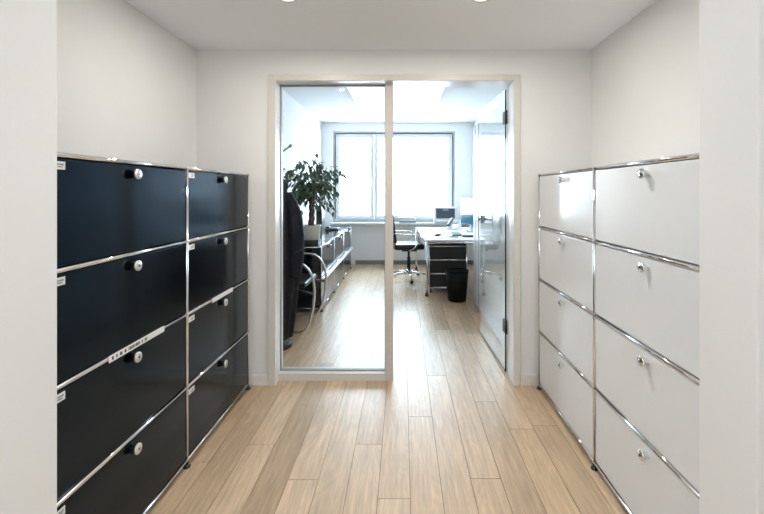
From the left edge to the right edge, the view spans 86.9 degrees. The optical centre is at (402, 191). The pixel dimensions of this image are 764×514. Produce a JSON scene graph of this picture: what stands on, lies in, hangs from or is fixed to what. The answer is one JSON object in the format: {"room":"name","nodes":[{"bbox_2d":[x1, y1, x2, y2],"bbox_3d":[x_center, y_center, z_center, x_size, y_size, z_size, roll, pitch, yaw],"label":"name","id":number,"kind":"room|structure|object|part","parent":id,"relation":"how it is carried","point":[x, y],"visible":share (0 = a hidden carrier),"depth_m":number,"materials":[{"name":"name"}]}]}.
{"room":"office corridor","nodes":[
{"label":"office corridor","id":0,"kind":"room"},
{"bbox_2d":[0,0,56,513],"bbox_3d":[-1.886,0.173,1.040,1.828,2.253,0.190,0,0,0],"label":"wall","id":1,"kind":"structure","parent":0,"point":[28,28],"depth_m":1.04,"materials":[{"name":"paint"}]},
{"bbox_2d":[57,0,195,167],"bbox_3d":[-1.470,0.173,1.923,0.160,2.253,1.575,0,0,0],"label":"wall","id":2,"kind":"structure","parent":0,"point":[126,84],"depth_m":2.00,"materials":[{"name":"paint"}]},
{"bbox_2d":[283,90,321,224],"bbox_3d":[-1.525,0.035,5.135,0.150,2.530,4.530,0,0,0],"label":"wall","id":3,"kind":"structure","parent":0,"point":[301,129],"depth_m":5.70,"materials":[{"name":"paint"}]},
{"bbox_2d":[146,264,628,513],"bbox_3d":[-0.004,1.330,2.140,5.708,0.060,10.480,0,0,0],"label":"floor","id":4,"kind":"structure","parent":0,"point":[451,432],"depth_m":2.16,"materials":[{"name":"brown wood"}]},
{"bbox_2d":[57,152,250,513],"bbox_3d":[-1.192,0.590,1.901,0.402,1.419,1.537,0,0,0],"label":"filing cabinet","id":5,"kind":"object","parent":4,"relation":"on","point":[153,331],"visible":0.89,"depth_m":1.57,"materials":[{"name":"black metal"}]},
{"bbox_3d":[-1.198,-0.110,1.526,0.335,0.012,0.729,0,0,0],"label":"panel","id":6,"kind":"part","parent":5,"relation":"part of","materials":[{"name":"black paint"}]},
{"bbox_3d":[-1.026,0.062,1.526,0.016,0.324,0.731,0,0,0],"label":"drop door","id":7,"kind":"part","parent":5,"relation":"part of","materials":[{"name":"black paint"}]},
{"bbox_3d":[-1.026,0.406,1.526,0.016,0.324,0.731,0,0,0],"label":"drop door","id":8,"kind":"part","parent":5,"relation":"part of","materials":[{"name":"black paint"}]},
{"bbox_3d":[-1.026,0.751,1.526,0.016,0.324,0.731,0,0,0],"label":"drop door","id":9,"kind":"part","parent":5,"relation":"part of","materials":[{"name":"black paint"}]},
{"bbox_3d":[-1.026,1.095,1.526,0.016,0.324,0.731,0,0,0],"label":"drop door","id":10,"kind":"part","parent":5,"relation":"part of","materials":[{"name":"black paint"}]},
{"bbox_3d":[-1.020,-0.110,1.526,0.015,0.014,0.751,0,0,0],"label":"rail","id":11,"kind":"part","parent":5,"relation":"part of","materials":[{"name":"silver metal"}]},
{"bbox_3d":[-1.020,0.234,1.526,0.015,0.014,0.751,0,0,0],"label":"rail","id":12,"kind":"part","parent":5,"relation":"part of","materials":[{"name":"silver metal"}]},
{"bbox_3d":[-1.020,0.579,1.526,0.015,0.014,0.751,0,0,0],"label":"rail","id":13,"kind":"part","parent":5,"relation":"part of","materials":[{"name":"silver metal"}]},
{"bbox_3d":[-1.020,0.923,1.526,0.015,0.014,0.751,0,0,0],"label":"rail","id":14,"kind":"part","parent":5,"relation":"part of","materials":[{"name":"silver metal"}]},
{"bbox_3d":[-1.375,0.579,1.901,0.008,1.357,1.482,0,0,0],"label":"panel","id":15,"kind":"part","parent":5,"relation":"part of","materials":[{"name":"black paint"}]},
{"bbox_3d":[-1.004,-0.066,1.516,0.028,0.039,0.039,0,0,0],"label":"knob","id":16,"kind":"part","parent":5,"relation":"part of","materials":[{"name":"silver metal"}]},
{"bbox_3d":[-1.004,0.278,1.516,0.028,0.039,0.039,0,0,0],"label":"knob","id":17,"kind":"part","parent":5,"relation":"part of","materials":[{"name":"silver metal"}]},
{"bbox_3d":[-1.004,0.623,1.516,0.028,0.039,0.039,0,0,0],"label":"knob","id":18,"kind":"part","parent":5,"relation":"part of","materials":[{"name":"silver metal"}]},
{"bbox_3d":[-1.004,0.967,1.516,0.028,0.039,0.039,0,0,0],"label":"knob","id":19,"kind":"part","parent":5,"relation":"part of","materials":[{"name":"silver metal"}]},
{"bbox_3d":[-1.020,1.267,1.526,0.015,0.014,0.751,0,0,0],"label":"rail","id":20,"kind":"part","parent":5,"relation":"part of","materials":[{"name":"silver metal"}]},
{"bbox_3d":[-1.198,-0.110,2.276,0.335,0.012,0.729,0,0,0],"label":"panel","id":21,"kind":"part","parent":5,"relation":"part of","materials":[{"name":"silver metal"}]},
{"bbox_3d":[-1.026,0.062,2.276,0.016,0.324,0.731,0,0,0],"label":"drop door","id":22,"kind":"part","parent":5,"relation":"part of","materials":[{"name":"black paint"}]},
{"bbox_3d":[-1.026,0.406,2.276,0.016,0.324,0.731,0,0,0],"label":"drop door","id":23,"kind":"part","parent":5,"relation":"part of","materials":[{"name":"black paint"}]},
{"bbox_3d":[-1.026,0.751,2.276,0.016,0.324,0.731,0,0,0],"label":"drop door","id":24,"kind":"part","parent":5,"relation":"part of","materials":[{"name":"black paint"}]},
{"bbox_3d":[-1.026,1.095,2.276,0.016,0.324,0.731,0,0,0],"label":"drop door","id":25,"kind":"part","parent":5,"relation":"part of","materials":[{"name":"black paint"}]},
{"bbox_3d":[-1.020,-0.110,2.276,0.015,0.014,0.751,0,0,0],"label":"rail","id":26,"kind":"part","parent":5,"relation":"part of","materials":[{"name":"silver metal"}]},
{"bbox_3d":[-1.020,0.234,2.276,0.015,0.014,0.751,0,0,0],"label":"rail","id":27,"kind":"part","parent":5,"relation":"part of","materials":[{"name":"silver metal"}]},
{"bbox_3d":[-1.020,0.579,2.276,0.015,0.014,0.751,0,0,0],"label":"rail","id":28,"kind":"part","parent":5,"relation":"part of","materials":[{"name":"silver metal"}]},
{"bbox_3d":[-1.020,0.923,2.276,0.015,0.014,0.751,0,0,0],"label":"rail","id":29,"kind":"part","parent":5,"relation":"part of","materials":[{"name":"silver metal"}]},
{"bbox_3d":[-1.020,1.267,2.276,0.015,0.014,0.751,0,0,0],"label":"rail","id":30,"kind":"part","parent":5,"relation":"part of","materials":[{"name":"silver metal"}]},
{"bbox_3d":[-1.198,0.579,2.652,0.335,1.357,0.008,0,0,0],"label":"panel","id":31,"kind":"part","parent":5,"relation":"part of","materials":[{"name":"black paint"}]},
{"bbox_3d":[-1.004,-0.066,2.267,0.028,0.039,0.039,0,0,0],"label":"knob","id":32,"kind":"part","parent":5,"relation":"part of","materials":[{"name":"silver metal"}]},
{"bbox_3d":[-1.004,0.278,2.267,0.028,0.039,0.039,0,0,0],"label":"knob","id":33,"kind":"part","parent":5,"relation":"part of","materials":[{"name":"silver metal"}]},
{"bbox_3d":[-1.004,0.623,2.267,0.028,0.039,0.039,0,0,0],"label":"knob","id":34,"kind":"part","parent":5,"relation":"part of","materials":[{"name":"silver metal"}]},
{"bbox_3d":[-1.004,0.967,2.267,0.028,0.039,0.039,0,0,0],"label":"knob","id":35,"kind":"part","parent":5,"relation":"part of","materials":[{"name":"silver metal"}]},
{"bbox_2d":[283,144,292,350],"bbox_3d":[-1.082,0.430,3.390,0.310,1.740,0.304,0,0,0],"label":"coat stand","id":36,"kind":"object","parent":4,"relation":"on","point":[288,343],"visible":0.16,"depth_m":3.38,"materials":[{"name":"black plastic"}]},
{"bbox_2d":[283,179,303,340],"bbox_3d":[-1.085,0.550,3.386,0.541,1.350,0.278,0,0,0],"label":"coat","id":37,"kind":"object","parent":36,"relation":"hanging from","point":[293,228],"visible":0.36,"depth_m":3.29,"materials":[{"name":"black fabric"}]},
{"bbox_2d":[293,252,326,333],"bbox_3d":[-1.106,0.870,3.960,0.619,0.860,0.578,0,0,0],"label":"chair","id":38,"kind":"object","parent":4,"relation":"on","point":[306,278],"visible":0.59,"depth_m":3.83,"materials":[{"name":"silver metal"}]},
{"bbox_3d":[-1.079,0.970,3.693,0.564,0.661,0.044,0,0,0],"label":"arm frame","id":39,"kind":"part","parent":38,"relation":"part of","materials":[{"name":"silver metal"}]},
{"bbox_3d":[-1.130,0.870,3.960,0.460,0.050,0.460,0,0,0],"label":"seat","id":40,"kind":"part","parent":38,"relation":"part of","materials":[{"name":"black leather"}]},
{"bbox_2d":[297,227,353,311],"bbox_3d":[-1.078,0.950,5.586,0.490,0.700,2.493,0,0,0],"label":"sideboard","id":41,"kind":"object","parent":4,"relation":"on","point":[335,249],"visible":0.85,"depth_m":4.78,"materials":[{"name":"silver metal"}]},
{"bbox_3d":[-1.095,0.937,4.370,0.400,0.640,0.008,0,0,0],"label":"panel","id":42,"kind":"part","parent":41,"relation":"part of","materials":[{"name":"black paint"}]},
{"bbox_2d":[304,239,320,244],"bbox_3d":[-1.050,0.573,4.600,0.200,0.055,0.170,0,0,0],"label":"plant stand","id":43,"kind":"object","parent":41,"relation":"on","point":[306,242],"visible":0.63,"depth_m":4.51,"materials":[{"name":"black plastic"}]},
{"bbox_2d":[303,224,320,239],"bbox_3d":[-1.050,0.463,4.600,0.222,0.165,0.222,0,0,0],"label":"pot","id":44,"kind":"object","parent":43,"relation":"on","point":[311,231],"depth_m":4.51,"materials":[{"name":"white ceramic"}]},
{"bbox_2d":[283,154,346,239],"bbox_3d":[-1.047,0.048,4.572,0.710,0.995,0.713,0,0,34],"label":"potted ficus","id":45,"kind":"object","parent":43,"relation":"on","point":[311,230],"visible":0.99,"depth_m":4.55,"materials":[{"name":"green plant"}]},
{"bbox_3d":[-1.095,0.607,4.777,0.400,0.012,0.793,0,0,0],"label":"panel","id":46,"kind":"part","parent":41,"relation":"part of","materials":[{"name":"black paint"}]},
{"bbox_2d":[316,207,324,239],"bbox_3d":[-1.035,0.401,5.048,0.070,0.400,0.184,0,0,0],"label":"loudspeaker","id":47,"kind":"object","parent":41,"relation":"on","point":[320,216],"visible":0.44,"depth_m":4.96,"materials":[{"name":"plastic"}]},
{"bbox_2d":[317,210,320,237],"bbox_3d":[-1.035,0.396,4.958,0.056,0.350,0.004,0,0,0],"label":"grille","id":48,"kind":"object","parent":47,"relation":"attached to","point":[318,213],"depth_m":4.96,"materials":[{"name":"plastic"}]},
{"bbox_3d":[-0.891,0.772,4.777,0.016,0.310,0.795,0,0,0],"label":"drop door","id":49,"kind":"part","parent":41,"relation":"part of","materials":[{"name":"black paint"}]},
{"bbox_3d":[-0.891,1.102,4.777,0.016,0.310,0.795,0,0,0],"label":"drop door","id":50,"kind":"part","parent":41,"relation":"part of","materials":[{"name":"black paint"}]},
{"bbox_2d":[325,226,339,230],"bbox_3d":[-1.100,0.571,6.300,0.200,0.060,0.200,0,0,0],"label":"desk telephone","id":51,"kind":"object","parent":41,"relation":"on","point":[328,228],"visible":1,"depth_m":6.20,"materials":[{"name":"black plastic"}]},
{"bbox_3d":[-1.095,0.607,5.593,0.400,0.012,0.793,0,0,0],"label":"panel","id":52,"kind":"part","parent":41,"relation":"part of","materials":[{"name":"black paint"}]},
{"bbox_3d":[-1.095,0.607,6.407,0.400,0.012,0.793,0,0,0],"label":"panel","id":53,"kind":"part","parent":41,"relation":"part of","materials":[{"name":"black paint"}]},
{"bbox_3d":[-0.891,0.772,5.593,0.016,0.310,0.795,0,0,0],"label":"drop door","id":54,"kind":"part","parent":41,"relation":"part of","materials":[{"name":"black paint"}]},
{"bbox_3d":[-0.891,1.102,5.593,0.016,0.310,0.795,0,0,0],"label":"drop door","id":55,"kind":"part","parent":41,"relation":"part of","materials":[{"name":"black paint"}]},
{"bbox_3d":[-0.891,0.772,6.407,0.016,0.310,0.795,0,0,0],"label":"drop door","id":56,"kind":"part","parent":41,"relation":"part of","materials":[{"name":"black paint"}]},
{"bbox_3d":[-0.891,1.102,6.407,0.016,0.310,0.795,0,0,0],"label":"drop door","id":57,"kind":"part","parent":41,"relation":"part of","materials":[{"name":"black paint"}]},
{"bbox_2d":[393,215,425,283],"bbox_3d":[0.079,0.810,5.950,0.630,0.980,0.616,0,0,-7],"label":"office chair","id":58,"kind":"object","parent":4,"relation":"on","point":[410,245],"visible":0.78,"depth_m":5.83,"materials":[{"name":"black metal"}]},
{"bbox_3d":[-0.169,0.530,5.939,0.115,0.420,0.440,0,0,-7],"label":"backrest","id":59,"kind":"part","parent":58,"relation":"part of","materials":[{"name":"black leather"}]},
{"bbox_3d":[-0.069,1.206,5.897,0.283,0.059,0.040,0,0,-25],"label":"leg","id":60,"kind":"part","parent":58,"relation":"part of","materials":[{"name":"silver metal"}]},
{"bbox_3d":[-0.020,0.722,6.201,0.384,0.262,0.095,0,0,-7],"label":"armrest","id":61,"kind":"part","parent":58,"relation":"part of","materials":[{"name":"silver metal"}]},
{"bbox_3d":[0.038,0.722,5.721,0.384,0.262,0.095,0,0,-7],"label":"armrest","id":62,"kind":"part","parent":58,"relation":"part of","materials":[{"name":"silver metal"}]},
{"bbox_3d":[0.070,0.795,5.968,0.430,0.080,0.470,0,0,-7],"label":"seat","id":63,"kind":"part","parent":58,"relation":"part of","materials":[{"name":"black leather"}]},
{"bbox_3d":[0.252,1.206,5.938,0.283,0.059,0.040,0,0,11],"label":"leg","id":64,"kind":"part","parent":58,"relation":"part of","materials":[{"name":"silver metal"}]},
{"bbox_2d":[415,227,472,296],"bbox_3d":[0.734,0.948,5.860,1.073,0.705,1.739,0,0,0],"label":"desk","id":65,"kind":"object","parent":4,"relation":"on","point":[427,234],"visible":0.44,"depth_m":5.22,"materials":[{"name":"silver metal"}]},
{"bbox_3d":[0.221,0.966,6.708,0.048,0.669,0.043,0,0,0],"label":"leg","id":66,"kind":"part","parent":65,"relation":"part of","materials":[{"name":"silver metal"}]},
{"bbox_3d":[0.296,0.966,5.012,0.044,0.669,0.043,0,0,0],"label":"leg","id":67,"kind":"part","parent":65,"relation":"part of","materials":[{"name":"silver metal"}]},
{"bbox_3d":[0.734,0.633,5.860,1.056,0.027,1.724,0,0,0],"label":"frame","id":68,"kind":"part","parent":65,"relation":"part of","materials":[{"name":"silver metal"}]},
{"bbox_2d":[446,218,460,229],"bbox_3d":[0.800,0.506,6.360,0.180,0.179,0.200,0,0,29],"label":"telephone","id":69,"kind":"object","parent":65,"relation":"on","point":[452,224],"visible":0.93,"depth_m":6.33,"materials":[{"name":"white plastic"}]},
{"bbox_2d":[449,232,461,235],"bbox_3d":[0.730,0.587,5.620,0.140,0.016,0.400,0,0,0],"label":"keyboard","id":70,"kind":"object","parent":65,"relation":"on","point":[451,233],"visible":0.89,"depth_m":5.57,"materials":[{"name":"white plastic"}]},
{"bbox_2d":[460,198,472,231],"bbox_3d":[0.975,0.345,6.017,0.180,0.500,0.560,0,0,-15],"label":"monitor","id":71,"kind":"object","parent":65,"relation":"on","point":[466,203],"visible":0.73,"depth_m":6.04,"materials":[{"name":"silver metal"}]},
{"bbox_2d":[428,244,466,292],"bbox_3d":[0.575,0.987,5.405,0.498,0.626,0.509,0,0,0],"label":"drawer pedestal","id":72,"kind":"object","parent":4,"relation":"on","point":[441,257],"visible":0.56,"depth_m":5.16,"materials":[{"name":"black metal"}]},
{"bbox_3d":[0.575,1.137,5.164,0.456,0.151,0.016,0,0,0],"label":"drawer","id":73,"kind":"part","parent":72,"relation":"part of","materials":[{"name":"black plastic"}]},
{"bbox_3d":[0.575,0.680,5.410,0.480,0.012,0.500,0,0,0],"label":"panel","id":74,"kind":"part","parent":72,"relation":"part of","materials":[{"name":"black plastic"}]},
{"bbox_3d":[0.575,0.700,5.160,0.480,0.018,0.019,0,0,0],"label":"rail","id":75,"kind":"part","parent":72,"relation":"part of","materials":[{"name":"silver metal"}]},
{"bbox_3d":[0.575,0.875,5.160,0.480,0.018,0.019,0,0,0],"label":"rail","id":76,"kind":"part","parent":72,"relation":"part of","materials":[{"name":"silver metal"}]},
{"bbox_3d":[0.575,0.787,5.164,0.456,0.151,0.016,0,0,0],"label":"drawer","id":77,"kind":"part","parent":72,"relation":"part of","materials":[{"name":"black plastic"}]},
{"bbox_3d":[0.575,0.963,5.164,0.456,0.151,0.016,0,0,0],"label":"drawer","id":78,"kind":"part","parent":72,"relation":"part of","materials":[{"name":"black plastic"}]},
{"bbox_2d":[445,267,468,302],"bbox_3d":[0.645,1.116,4.820,0.284,0.368,0.284,0,0,0],"label":"waste bin","id":79,"kind":"object","parent":4,"relation":"on","point":[456,277],"visible":1,"depth_m":4.72,"materials":[{"name":"black plastic"}]},
{"bbox_2d":[473,90,506,371],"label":"door","id":80,"kind":"structure","parent":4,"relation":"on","point":[489,133],"depth_m":3.81,"materials":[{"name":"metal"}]},
{"bbox_3d":[0.829,0.254,4.540,0.021,1.992,0.300,0,0,0],"label":"panel","id":81,"kind":"part","parent":80,"relation":"part of","materials":[{"name":"clear glass"}]},
{"bbox_3d":[0.829,0.254,4.000,0.021,1.992,0.696,0,0,0],"label":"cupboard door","id":82,"kind":"part","parent":80,"relation":"part of","materials":[{"name":"clear glass"}]},
{"bbox_3d":[0.829,0.254,3.300,0.021,1.992,0.696,0,0,0],"label":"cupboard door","id":83,"kind":"part","parent":80,"relation":"part of","materials":[{"name":"clear glass"}]},
{"bbox_2d":[537,153,698,513],"bbox_3d":[1.064,0.590,1.889,0.394,1.419,1.567,0,0,0],"label":"filing cabinet","id":84,"kind":"object","parent":4,"relation":"on","point":[618,244],"visible":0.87,"depth_m":1.59,"materials":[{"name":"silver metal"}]},
{"bbox_3d":[0.881,-0.066,2.244,0.029,0.037,0.037,0,0,0],"label":"knob","id":85,"kind":"part","parent":84,"relation":"part of","materials":[{"name":"silver metal"}]},
{"bbox_3d":[0.881,0.278,2.244,0.029,0.037,0.037,0,0,0],"label":"knob","id":86,"kind":"part","parent":84,"relation":"part of","materials":[{"name":"silver metal"}]},
{"bbox_3d":[0.881,0.623,2.244,0.029,0.037,0.037,0,0,0],"label":"knob","id":87,"kind":"part","parent":84,"relation":"part of","materials":[{"name":"silver metal"}]},
{"bbox_3d":[0.881,0.967,2.244,0.029,0.037,0.037,0,0,0],"label":"knob","id":88,"kind":"part","parent":84,"relation":"part of","materials":[{"name":"silver metal"}]},
{"bbox_3d":[1.071,0.579,2.655,0.325,1.357,0.008,0,0,0],"label":"panel","id":89,"kind":"part","parent":84,"relation":"part of","materials":[{"name":"white paint"}]},
{"bbox_3d":[0.898,0.579,2.272,0.015,0.014,0.766,0,0,0],"label":"rail","id":90,"kind":"part","parent":84,"relation":"part of","materials":[{"name":"silver metal"}]},
{"bbox_3d":[0.898,-0.110,2.272,0.015,0.014,0.766,0,0,0],"label":"rail","id":91,"kind":"part","parent":84,"relation":"part of","materials":[{"name":"silver metal"}]},
{"bbox_3d":[0.898,0.234,2.272,0.015,0.014,0.766,0,0,0],"label":"rail","id":92,"kind":"part","parent":84,"relation":"part of","materials":[{"name":"silver metal"}]},
{"bbox_3d":[0.898,0.923,2.272,0.015,0.014,0.766,0,0,0],"label":"rail","id":93,"kind":"part","parent":84,"relation":"part of","materials":[{"name":"silver metal"}]},
{"bbox_3d":[0.898,1.267,2.272,0.015,0.014,0.766,0,0,0],"label":"rail","id":94,"kind":"part","parent":84,"relation":"part of","materials":[{"name":"silver metal"}]},
{"bbox_3d":[0.904,0.062,2.272,0.016,0.324,0.746,0,0,0],"label":"drop door","id":95,"kind":"part","parent":84,"relation":"part of","materials":[{"name":"white paint"}]},
{"bbox_3d":[0.904,0.406,2.272,0.016,0.324,0.746,0,0,0],"label":"drop door","id":96,"kind":"part","parent":84,"relation":"part of","materials":[{"name":"white paint"}]},
{"bbox_3d":[0.904,0.751,2.272,0.016,0.324,0.746,0,0,0],"label":"drop door","id":97,"kind":"part","parent":84,"relation":"part of","materials":[{"name":"white paint"}]},
{"bbox_3d":[0.904,1.095,2.272,0.016,0.324,0.746,0,0,0],"label":"drop door","id":98,"kind":"part","parent":84,"relation":"part of","materials":[{"name":"white paint"}]},
{"bbox_3d":[0.898,1.267,1.506,0.015,0.014,0.766,0,0,0],"label":"rail","id":99,"kind":"part","parent":84,"relation":"part of","materials":[{"name":"silver metal"}]},
{"bbox_3d":[0.881,-0.066,1.478,0.029,0.037,0.037,0,0,0],"label":"knob","id":100,"kind":"part","parent":84,"relation":"part of","materials":[{"name":"silver metal"}]},
{"bbox_3d":[0.881,0.278,1.478,0.029,0.037,0.037,0,0,0],"label":"knob","id":101,"kind":"part","parent":84,"relation":"part of","materials":[{"name":"silver metal"}]},
{"bbox_3d":[0.881,0.623,1.478,0.029,0.037,0.037,0,0,0],"label":"knob","id":102,"kind":"part","parent":84,"relation":"part of","materials":[{"name":"silver metal"}]},
{"bbox_3d":[0.881,0.967,1.478,0.029,0.037,0.037,0,0,0],"label":"knob","id":103,"kind":"part","parent":84,"relation":"part of","materials":[{"name":"silver metal"}]},
{"bbox_3d":[1.243,0.579,1.889,0.008,1.357,1.512,0,0,0],"label":"panel","id":104,"kind":"part","parent":84,"relation":"part of","materials":[{"name":"white paint"}]},
{"bbox_3d":[0.898,-0.110,1.506,0.015,0.014,0.766,0,0,0],"label":"rail","id":105,"kind":"part","parent":84,"relation":"part of","materials":[{"name":"silver metal"}]},
{"bbox_3d":[0.898,0.234,1.506,0.015,0.014,0.766,0,0,0],"label":"rail","id":106,"kind":"part","parent":84,"relation":"part of","materials":[{"name":"silver metal"}]},
{"bbox_3d":[0.898,0.579,1.506,0.015,0.014,0.766,0,0,0],"label":"rail","id":107,"kind":"part","parent":84,"relation":"part of","materials":[{"name":"silver metal"}]},
{"bbox_3d":[0.898,0.923,1.506,0.015,0.014,0.766,0,0,0],"label":"rail","id":108,"kind":"part","parent":84,"relation":"part of","materials":[{"name":"silver metal"}]},
{"bbox_3d":[0.904,0.062,1.506,0.016,0.324,0.746,0,0,0],"label":"drop door","id":109,"kind":"part","parent":84,"relation":"part of","materials":[{"name":"white paint"}]},
{"bbox_3d":[0.904,0.406,1.506,0.016,0.324,0.746,0,0,0],"label":"drop door","id":110,"kind":"part","parent":84,"relation":"part of","materials":[{"name":"white paint"}]},
{"bbox_3d":[0.904,0.751,1.506,0.016,0.324,0.746,0,0,0],"label":"drop door","id":111,"kind":"part","parent":84,"relation":"part of","materials":[{"name":"white paint"}]},
{"bbox_3d":[0.904,1.095,1.506,0.016,0.324,0.746,0,0,0],"label":"drop door","id":112,"kind":"part","parent":84,"relation":"part of","materials":[{"name":"white paint"}]},
{"bbox_3d":[1.071,-0.110,1.506,0.325,0.012,0.744,0,0,0],"label":"panel","id":113,"kind":"part","parent":84,"relation":"part of","materials":[{"name":"white paint"}]},
{"bbox_2d":[124,0,655,49],"bbox_3d":[0.000,-0.993,-0.195,5.700,0.080,5.810,0,0,0],"label":"ceiling","id":114,"kind":"structure","parent":0,"point":[202,24],"depth_m":2.26,"materials":[{"name":"paint"}]},
{"bbox_2d":[279,0,296,2],"bbox_3d":[-0.570,-0.950,1.968,0.112,0.006,0.112,0,0,0],"label":"recessed light","id":115,"kind":"object","parent":114,"relation":"in","point":[287,1],"visible":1,"depth_m":2.01,"materials":[{"name":"white plastic"}]},
{"bbox_2d":[472,0,488,2],"bbox_3d":[0.385,-0.950,1.968,0.112,0.006,0.112,0,0,0],"label":"recessed light","id":116,"kind":"object","parent":114,"relation":"in","point":[477,1],"visible":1,"depth_m":2.01,"materials":[{"name":"white plastic"}]},
{"bbox_2d":[196,50,590,384],"bbox_3d":[0.000,0.000,2.790,3.200,2.600,0.160,0,0,0],"label":"wall","id":117,"kind":"structure","parent":0,"point":[232,85],"depth_m":2.71,"materials":[{"name":"paint"}]},
{"bbox_2d":[252,374,267,385],"bbox_3d":[-0.961,1.264,2.704,0.109,0.072,0.012,0,0,0],"label":"baseboard","id":118,"kind":"structure","parent":117,"relation":"attached to","point":[257,379],"depth_m":2.70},
{"bbox_2d":[278,367,384,380],"bbox_3d":[-0.489,1.274,2.817,0.731,0.052,0.105,0,0,0],"label":"trim","id":119,"kind":"structure","parent":117,"relation":"attached to","point":[283,375],"depth_m":2.77,"materials":[{"name":"beige paint"}]},
{"bbox_2d":[280,85,384,370],"bbox_3d":[-0.489,0.253,2.817,0.731,1.991,0.022,0,0,0],"label":"window","id":120,"kind":"structure","parent":117,"relation":"in","point":[281,86],"depth_m":2.81,"materials":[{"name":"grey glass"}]},
{"bbox_2d":[385,83,392,380],"bbox_3d":[-0.097,0.279,2.817,0.055,2.043,0.105,0,0,0],"label":"trim","id":121,"kind":"structure","parent":117,"relation":"attached to","point":[388,86],"depth_m":2.77,"materials":[{"name":"beige paint"}]},
{"bbox_2d":[268,74,519,385],"bbox_3d":[-0.059,0.258,2.783,1.691,2.085,0.174,0,0,0],"label":"trim","id":122,"kind":"structure","parent":117,"relation":"attached to","point":[511,81],"depth_m":2.70,"materials":[{"name":"beige paint"}]},
{"bbox_2d":[520,374,535,385],"bbox_3d":[0.840,1.264,2.704,0.106,0.072,0.012,0,0,0],"label":"baseboard","id":123,"kind":"structure","parent":117,"relation":"attached to","point":[525,379],"depth_m":2.70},
{"bbox_2d":[283,87,506,122],"bbox_3d":[0.000,-1.270,5.185,3.200,0.080,4.630,0,0,0],"label":"ceiling","id":124,"kind":"structure","parent":0,"point":[327,104],"depth_m":5.89,"materials":[{"name":"paint"}]},
{"bbox_2d":[346,87,445,109],"bbox_3d":[-0.080,-1.192,5.090,1.132,0.076,1.242,0,0,0],"label":"ceiling light","id":125,"kind":"object","parent":124,"relation":"attached to","point":[364,97],"visible":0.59,"depth_m":5.01,"materials":[{"name":"white plastic"}]},
{"bbox_2d":[322,123,473,263],"bbox_3d":[-0.090,0.035,7.310,2.720,2.530,0.220,0,0,0],"label":"wall","id":126,"kind":"structure","parent":0,"point":[368,241],"depth_m":7.20,"materials":[{"name":"paint"}]},
{"bbox_2d":[333,132,454,221],"bbox_3d":[-0.163,-0.270,7.301,2.195,1.630,0.128,0,0,0],"label":"window","id":127,"kind":"structure","parent":126,"relation":"in","point":[374,217],"depth_m":7.28,"materials":[{"name":"white plastic"}]},
{"bbox_3d":[-0.869,-0.270,7.306,0.693,1.536,0.048,0,0,0],"label":"sash","id":128,"kind":"part","parent":127,"relation":"part of","materials":[{"name":"glass"}]},
{"bbox_3d":[0.186,-0.270,7.306,1.408,1.536,0.048,0,0,0],"label":"sash","id":129,"kind":"part","parent":127,"relation":"part of","materials":[{"name":"glass"}]},
{"bbox_2d":[330,222,466,224],"bbox_3d":[-0.040,0.562,7.170,2.480,0.035,0.260,0,0,0],"label":"window sill","id":130,"kind":"structure","parent":126,"relation":"attached to","point":[331,223],"depth_m":7.04,"materials":[{"name":"white plastic"}]},
{"bbox_2d":[399,217,415,222],"bbox_3d":[0.080,0.501,7.160,0.300,0.088,0.200,0,0,0],"label":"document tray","id":131,"kind":"object","parent":130,"relation":"on","point":[402,219],"visible":1,"depth_m":7.06,"materials":[{"name":"white plastic"}]},
{"bbox_2d":[433,207,456,222],"bbox_3d":[0.745,0.409,7.120,0.410,0.273,0.320,0,0,0],"label":"monitor","id":132,"kind":"object","parent":130,"relation":"on","point":[440,214],"visible":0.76,"depth_m":7.03,"materials":[{"name":"white plastic"}]},
{"bbox_3d":[0.742,0.383,7.037,0.329,0.174,0.007,0,0,0],"label":"panel","id":133,"kind":"part","parent":132,"relation":"part of","materials":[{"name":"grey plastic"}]},
{"bbox_2d":[355,260,472,263],"bbox_3d":[0.210,1.262,7.193,2.120,0.075,0.014,0,0,0],"label":"baseboard","id":134,"kind":"structure","parent":126,"relation":"attached to","point":[356,261],"depth_m":7.19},
{"bbox_2d":[474,0,698,166],"bbox_3d":[1.341,0.035,4.256,0.158,2.530,6.287,0,0,0],"label":"wall","id":135,"kind":"structure","parent":0,"point":[645,74],"depth_m":2.07,"materials":[{"name":"paint"}]},
{"bbox_2d":[699,0,763,513],"bbox_3d":[1.808,0.173,1.020,1.984,2.253,0.185,0,0,0],"label":"wall","id":136,"kind":"structure","parent":0,"point":[731,32],"depth_m":1.00,"materials":[{"name":"paint"}]}
]}

